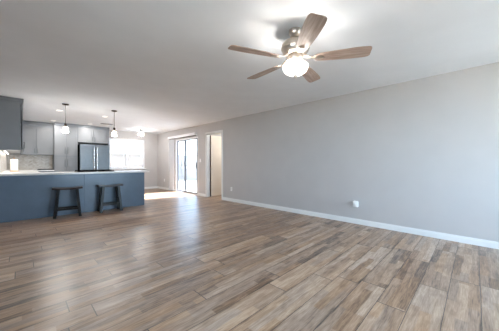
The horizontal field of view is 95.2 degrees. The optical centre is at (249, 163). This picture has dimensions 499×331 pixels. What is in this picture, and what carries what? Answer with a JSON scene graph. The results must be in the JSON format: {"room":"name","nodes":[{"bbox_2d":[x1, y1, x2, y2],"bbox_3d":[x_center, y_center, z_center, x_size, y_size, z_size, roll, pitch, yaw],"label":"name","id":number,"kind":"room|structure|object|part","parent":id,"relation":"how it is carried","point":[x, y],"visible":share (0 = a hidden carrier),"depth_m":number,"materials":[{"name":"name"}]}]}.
{"room":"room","nodes":[
{"label":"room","id":0,"kind":"room"},
{"bbox_2d":[6,130,156,186],"bbox_3d":[-5.880,-0.104,8.641,0.115,2.440,4.785,0,0,45],"label":"wall","id":1,"kind":"structure","parent":0,"point":[150,140],"depth_m":9.99,"materials":[{"name":"beige paint"}]},
{"bbox_2d":[0,151,51,172],"bbox_3d":[-5.793,-0.037,6.101,3.579,0.474,1.066,0,0,45],"label":"backsplash","id":2,"kind":"structure","parent":1,"relation":"attached to","point":[25,162],"depth_m":7.30,"materials":[{"name":"tile"}]},
{"bbox_2d":[20,120,53,154],"bbox_3d":[-6.829,-0.800,7.333,0.375,1.043,0.773,0,0,45],"label":"upper cabinet","id":3,"kind":"object","parent":1,"relation":"attached to","point":[37,136],"visible":0.87,"depth_m":7.23,"materials":[{"name":"wood"}]},
{"bbox_3d":[-6.856,-0.719,7.101,0.020,0.870,0.304,0,0,45],"label":"door","id":4,"kind":"part","parent":3,"relation":"part of","materials":[{"name":"grey paint"}]},
{"bbox_3d":[-6.815,-1.240,7.351,0.369,0.163,0.727,0,0,45],"label":"crown moulding","id":5,"kind":"part","parent":3,"relation":"part of","materials":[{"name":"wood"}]},
{"bbox_3d":[-6.599,-0.719,7.361,0.020,0.870,0.403,0,0,45],"label":"door","id":6,"kind":"part","parent":3,"relation":"part of","materials":[{"name":"grey paint"}]},
{"bbox_2d":[78,125,109,144],"bbox_3d":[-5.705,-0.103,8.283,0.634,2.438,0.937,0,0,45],"label":"upper cabinet","id":7,"kind":"object","parent":1,"relation":"attached to","point":[87,134],"visible":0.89,"depth_m":8.09,"materials":[{"name":"wood"}]},
{"bbox_3d":[-5.683,-0.974,7.917,0.020,0.490,0.440,0,0,45],"label":"door","id":8,"kind":"part","parent":7,"relation":"part of","materials":[{"name":"grey paint"}]},
{"bbox_3d":[-5.707,-1.273,8.285,0.628,0.098,0.937,0,0,45],"label":"crown moulding","id":9,"kind":"part","parent":7,"relation":"part of","materials":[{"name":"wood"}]},
{"bbox_3d":[-5.367,-0.974,8.237,0.020,0.490,0.440,0,0,45],"label":"door","id":10,"kind":"part","parent":7,"relation":"part of","materials":[{"name":"grey paint"}]},
{"bbox_2d":[109,138,145,169],"bbox_3d":[-5.058,-0.388,9.441,0.130,1.252,1.450,0,0,45],"label":"window","id":11,"kind":"structure","parent":1,"relation":"in","point":[124,153],"depth_m":9.42,"materials":[{"name":"white plastic"}]},
{"bbox_3d":[-5.304,-0.399,9.213,0.006,1.090,0.560,0,0,45],"label":"pane","id":12,"kind":"part","parent":11,"relation":"part of","materials":[{"name":"clear glass"}]},
{"bbox_3d":[-5.304,-0.399,9.213,0.024,1.150,0.620,0,0,45],"label":"sash","id":13,"kind":"part","parent":11,"relation":"part of","materials":[{"name":"white plastic"}]},
{"bbox_3d":[-4.850,-0.399,9.707,0.024,1.150,0.620,0,0,45],"label":"sash","id":14,"kind":"part","parent":11,"relation":"part of","materials":[{"name":"white plastic"}]},
{"bbox_3d":[-4.850,-0.399,9.707,0.006,1.090,0.560,0,0,45],"label":"pane","id":15,"kind":"part","parent":11,"relation":"part of","materials":[{"name":"clear glass"}]},
{"bbox_2d":[0,188,498,330],"bbox_3d":[-1.120,1.176,4.413,12.830,0.120,7.530,0,0,45],"label":"floor","id":16,"kind":"structure","parent":0,"point":[173,261],"depth_m":2.33,"materials":[{"name":"brown wood"}]},
{"bbox_2d":[53,122,77,171],"bbox_3d":[-6.249,-0.103,7.733,0.634,2.438,0.605,0,0,45],"label":"pantry cabinet","id":17,"kind":"object","parent":16,"relation":"on","point":[65,143],"visible":0.76,"depth_m":7.52,"materials":[{"name":"wood"}]},
{"bbox_3d":[-6.162,-0.737,7.433,0.020,0.965,0.294,0,0,45],"label":"door","id":18,"kind":"part","parent":17,"relation":"part of","materials":[{"name":"grey paint"}]},
{"bbox_3d":[-6.162,0.389,7.433,0.020,1.235,0.294,0,0,45],"label":"door","id":19,"kind":"part","parent":17,"relation":"part of","materials":[{"name":"grey paint"}]},
{"bbox_3d":[-6.251,-1.273,7.735,0.628,0.098,0.605,0,0,45],"label":"crown moulding","id":20,"kind":"part","parent":17,"relation":"part of","materials":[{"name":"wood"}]},
{"bbox_3d":[-5.949,-0.737,7.649,0.020,0.965,0.294,0,0,45],"label":"door","id":21,"kind":"part","parent":17,"relation":"part of","materials":[{"name":"grey paint"}]},
{"bbox_3d":[-5.949,0.389,7.649,0.020,1.235,0.294,0,0,45],"label":"door","id":22,"kind":"part","parent":17,"relation":"part of","materials":[{"name":"grey paint"}]},
{"bbox_2d":[52,186,82,218],"bbox_3d":[-3.842,0.805,4.825,0.500,0.628,0.296,0,0,-37],"label":"stool","id":23,"kind":"object","parent":16,"relation":"on","point":[56,208],"visible":1,"depth_m":4.77,"materials":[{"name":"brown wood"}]},
{"bbox_3d":[-3.923,0.829,4.633,0.104,0.581,0.087,0,0,-37],"label":"leg","id":24,"kind":"part","parent":23,"relation":"part of","materials":[{"name":"black wood"}]},
{"bbox_3d":[-3.842,0.521,4.825,0.500,0.058,0.250,0,0,-37],"label":"seat","id":25,"kind":"part","parent":23,"relation":"part of","materials":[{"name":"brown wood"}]},
{"bbox_3d":[-3.635,0.829,4.852,0.104,0.581,0.087,0,0,-37],"label":"leg","id":26,"kind":"part","parent":23,"relation":"part of","materials":[{"name":"black wood"}]},
{"bbox_2d":[0,172,143,222],"bbox_3d":[-4.005,0.678,5.443,0.690,0.875,2.643,0,0,45],"label":"base cabinet","id":27,"kind":"object","parent":16,"relation":"on","point":[31,196],"visible":0.94,"depth_m":4.90,"materials":[{"name":"blue paint"}]},
{"bbox_3d":[-4.234,0.678,4.734,0.018,0.875,1.311,0,0,45],"label":"panel","id":28,"kind":"part","parent":27,"relation":"part of","materials":[{"name":"blue paint"}]},
{"bbox_2d":[0,170,148,175],"bbox_3d":[-3.974,0.220,5.501,0.763,0.038,2.768,0,0,45],"label":"countertop","id":29,"kind":"structure","parent":27,"relation":"on","point":[129,171],"depth_m":5.09,"materials":[{"name":"white stone"}]},
{"bbox_2d":[74,170,113,171],"bbox_3d":[-3.892,0.182,5.735,0.500,0.038,0.760,0,0,45],"label":"gas cooktop","id":30,"kind":"object","parent":29,"relation":"in","point":[75,170],"visible":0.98,"depth_m":5.51,"materials":[{"name":"black metal"}]},
{"bbox_3d":[-3.892,0.195,5.735,0.500,0.012,0.760,0,0,45],"label":"glass","id":31,"kind":"part","parent":30,"relation":"part of","materials":[{"name":"black glass"}]},
{"bbox_3d":[-3.303,0.678,5.674,0.018,0.875,1.328,0,0,45],"label":"panel","id":32,"kind":"part","parent":27,"relation":"part of","materials":[{"name":"blue paint"}]},
{"bbox_2d":[78,144,109,170],"bbox_3d":[-5.595,0.229,8.144,0.889,1.775,0.860,0,0,45],"label":"refrigerator","id":33,"kind":"object","parent":16,"relation":"on","point":[90,156],"visible":0.41,"depth_m":7.81,"materials":[{"name":"silver metal"}]},
{"bbox_3d":[-5.497,-0.119,7.742,0.065,1.070,0.426,0,0,45],"label":"door","id":34,"kind":"part","parent":33,"relation":"part of","materials":[{"name":"silver metal"}]},
{"bbox_3d":[-5.192,-0.119,8.050,0.065,1.070,0.426,0,0,45],"label":"door","id":35,"kind":"part","parent":33,"relation":"part of","materials":[{"name":"silver metal"}]},
{"bbox_2d":[96,184,122,212],"bbox_3d":[-3.291,0.805,5.382,0.500,0.628,0.296,0,0,-44],"label":"stool","id":36,"kind":"object","parent":16,"relation":"on","point":[118,202],"visible":1,"depth_m":5.32,"materials":[{"name":"grey wood"}]},
{"bbox_3d":[-3.493,0.829,5.331,0.104,0.581,0.087,0,0,-44],"label":"leg","id":37,"kind":"part","parent":36,"relation":"part of","materials":[{"name":"black wood"}]},
{"bbox_3d":[-3.348,0.829,5.181,0.104,0.581,0.087,0,0,-44],"label":"leg","id":38,"kind":"part","parent":36,"relation":"part of","materials":[{"name":"black wood"}]},
{"bbox_3d":[-3.291,0.521,5.382,0.500,0.058,0.250,0,0,-44],"label":"seat","id":39,"kind":"part","parent":36,"relation":"part of","materials":[{"name":"grey wood"}]},
{"bbox_3d":[-3.235,0.829,5.583,0.104,0.581,0.087,0,0,-44],"label":"leg","id":40,"kind":"part","parent":36,"relation":"part of","materials":[{"name":"black wood"}]},
{"bbox_3d":[-3.089,0.829,5.434,0.104,0.581,0.087,0,0,-44],"label":"leg","id":41,"kind":"part","parent":36,"relation":"part of","materials":[{"name":"black wood"}]},
{"bbox_3d":[-5.873,0.679,5.872,2.550,0.875,0.624,0,0,45],"label":"base cabinet","id":42,"kind":"object","parent":16,"relation":"on","visible":0},
{"bbox_2d":[2,170,53,172],"bbox_3d":[-5.952,0.220,6.260,3.108,0.038,1.065,0,0,45],"label":"countertop","id":43,"kind":"structure","parent":42,"relation":"on","point":[6,171],"depth_m":5.73,"materials":[{"name":"white stone"}]},
{"bbox_2d":[10,158,17,171],"bbox_3d":[-5.889,0.027,5.706,0.156,0.348,0.156,0,0,45],"label":"paper towel roll","id":44,"kind":"object","parent":43,"relation":"on","point":[13,162],"visible":1,"depth_m":5.66,"materials":[{"name":"white paper"}]},
{"bbox_2d":[0,0,498,133],"bbox_3d":[-1.120,-1.384,4.413,12.830,0.120,7.530,0,0,45],"label":"ceiling","id":45,"kind":"structure","parent":0,"point":[164,66],"depth_m":2.72,"materials":[{"name":"paint"}]},
{"bbox_2d":[62,103,68,130],"bbox_3d":[-4.094,-1.002,5.074,0.124,0.645,0.124,0,0,45],"label":"pendant light","id":46,"kind":"object","parent":45,"relation":"hanging from","point":[65,104],"visible":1,"depth_m":5.07,"materials":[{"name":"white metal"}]},
{"bbox_2d":[111,110,116,134],"bbox_3d":[-3.388,-1.002,5.713,0.124,0.645,0.124,0,0,45],"label":"pendant light","id":47,"kind":"object","parent":45,"relation":"hanging from","point":[114,111],"visible":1,"depth_m":5.70,"materials":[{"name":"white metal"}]},
{"bbox_2d":[228,13,371,82],"bbox_3d":[0.445,-1.085,2.310,1.304,0.477,1.323,0,0,45],"label":"ceiling fan","id":48,"kind":"object","parent":45,"relation":"hanging from","point":[296,47],"visible":1,"depth_m":2.16,"materials":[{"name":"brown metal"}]},
{"bbox_3d":[0.052,-1.036,2.116,0.500,0.006,0.150,0,12,-21],"label":"blade","id":49,"kind":"part","parent":48,"relation":"part of","materials":[{"name":"brown wood"}]},
{"bbox_3d":[0.173,-1.036,2.603,0.150,0.006,0.500,-16,10,-40],"label":"blade","id":50,"kind":"part","parent":48,"relation":"part of","materials":[{"name":"beige wood"}]},
{"bbox_3d":[0.457,-0.930,2.274,0.252,0.100,0.252,0,0,45],"label":"lamp shade","id":51,"kind":"part","parent":48,"relation":"part of","materials":[{"name":"white glass"}]},
{"bbox_3d":[0.690,-1.036,2.641,0.150,0.006,0.500,-14,-8,32],"label":"blade","id":52,"kind":"part","parent":48,"relation":"part of","materials":[{"name":"beige wood"}]},
{"bbox_3d":[0.475,-1.036,1.839,0.150,0.006,0.500,12,0,-2],"label":"blade","id":53,"kind":"part","parent":48,"relation":"part of","materials":[{"name":"beige wood"}]},
{"bbox_3d":[0.878,-1.036,2.163,0.500,0.006,0.150,0,-12,15],"label":"blade","id":54,"kind":"part","parent":48,"relation":"part of","materials":[{"name":"beige wood"}]},
{"bbox_2d":[157,62,498,241],"bbox_3d":[0.362,-0.104,5.912,12.830,2.440,0.115,0,0,45],"label":"wall","id":55,"kind":"structure","parent":0,"point":[423,153],"depth_m":3.89,"materials":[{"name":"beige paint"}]},
{"bbox_2d":[168,132,196,190],"bbox_3d":[-2.606,-0.002,8.706,2.090,2.175,0.084,0,0,45],"label":"vertical blind","id":56,"kind":"object","parent":55,"relation":"attached to","point":[171,139],"visible":1,"depth_m":9.12,"materials":[{"name":"white plastic"}]},
{"bbox_2d":[176,137,197,194],"bbox_3d":[-2.346,0.086,8.577,1.640,2.060,0.135,0,0,45],"label":"door","id":57,"kind":"structure","parent":55,"relation":"in","point":[187,148],"depth_m":8.55,"materials":[{"name":"glass"}]},
{"bbox_3d":[-2.644,0.092,8.920,0.645,1.983,0.034,0,0,45],"label":"panel","id":58,"kind":"part","parent":57,"relation":"part of","materials":[{"name":"glass"}]},
{"bbox_3d":[-2.644,0.085,8.920,0.577,1.899,0.008,0,0,45],"label":"pane","id":59,"kind":"part","parent":57,"relation":"part of","materials":[{"name":"clear glass"}]},
{"bbox_3d":[-2.135,0.092,8.360,0.945,1.983,0.034,0,0,45],"label":"panel","id":60,"kind":"part","parent":57,"relation":"part of","materials":[{"name":"glass"}]},
{"bbox_3d":[-2.153,0.085,8.378,0.826,1.899,0.008,0,0,45],"label":"pane","id":61,"kind":"part","parent":57,"relation":"part of","materials":[{"name":"clear glass"}]},
{"bbox_2d":[205,130,222,199],"bbox_3d":[-1.103,0.043,7.349,0.919,2.147,0.131,0,0,45],"label":"trim","id":62,"kind":"structure","parent":55,"relation":"attached to","point":[207,135],"depth_m":7.59,"materials":[{"name":"white paint"}]},
{"bbox_2d":[210,135,221,195],"bbox_3d":[-1.049,0.079,7.913,0.105,2.050,0.758,0,0,40],"label":"door","id":63,"kind":"structure","parent":55,"relation":"in","point":[215,141],"depth_m":7.79,"materials":[{"name":"beige paint"}]},
{"bbox_2d":[157,186,498,248],"bbox_3d":[0.315,1.070,5.867,12.564,0.092,0.015,0,0,45],"label":"baseboard","id":64,"kind":"structure","parent":55,"relation":"attached to","point":[462,239],"depth_m":3.91,"materials":[{"name":"white paint"}]},
{"bbox_3d":[1.975,0.751,4.229,0.072,0.116,0.009,0,0,45],"label":"wall outlet","id":65,"kind":"object","parent":55,"relation":"attached to","visible":0},
{"bbox_2d":[352,201,358,206],"bbox_3d":[1.950,0.746,4.201,0.096,0.104,0.067,0,0,45],"label":"plug","id":66,"kind":"object","parent":65,"relation":"attached to","point":[354,203],"visible":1,"depth_m":4.18,"materials":[{"name":"white plastic"}]},
{"bbox_3d":[-6.439,-0.104,5.265,3.840,2.440,1.030,0,0,45],"label":"wall","id":67,"kind":"structure","parent":0,"visible":0},
{"bbox_2d":[0,96,24,153],"bbox_3d":[-5.886,-0.798,5.700,3.254,1.048,0.362,0,0,45],"label":"upper cabinet","id":68,"kind":"object","parent":67,"relation":"attached to","point":[11,108],"visible":1,"depth_m":4.56,"materials":[{"name":"wood"}]},
{"bbox_3d":[-5.895,-1.270,5.691,3.254,0.103,0.335,0,0,45],"label":"crown moulding","id":69,"kind":"part","parent":68,"relation":"part of","materials":[{"name":"wood"}]},
{"bbox_3d":[-5.170,-0.744,5.185,0.476,0.910,0.020,0,0,45],"label":"door","id":70,"kind":"part","parent":68,"relation":"part of","materials":[{"name":"wood"}]},
{"bbox_3d":[-4.829,-0.744,4.847,0.476,0.910,0.020,0,0,45],"label":"door","id":71,"kind":"part","parent":68,"relation":"part of","materials":[{"name":"wood"}]}
]}

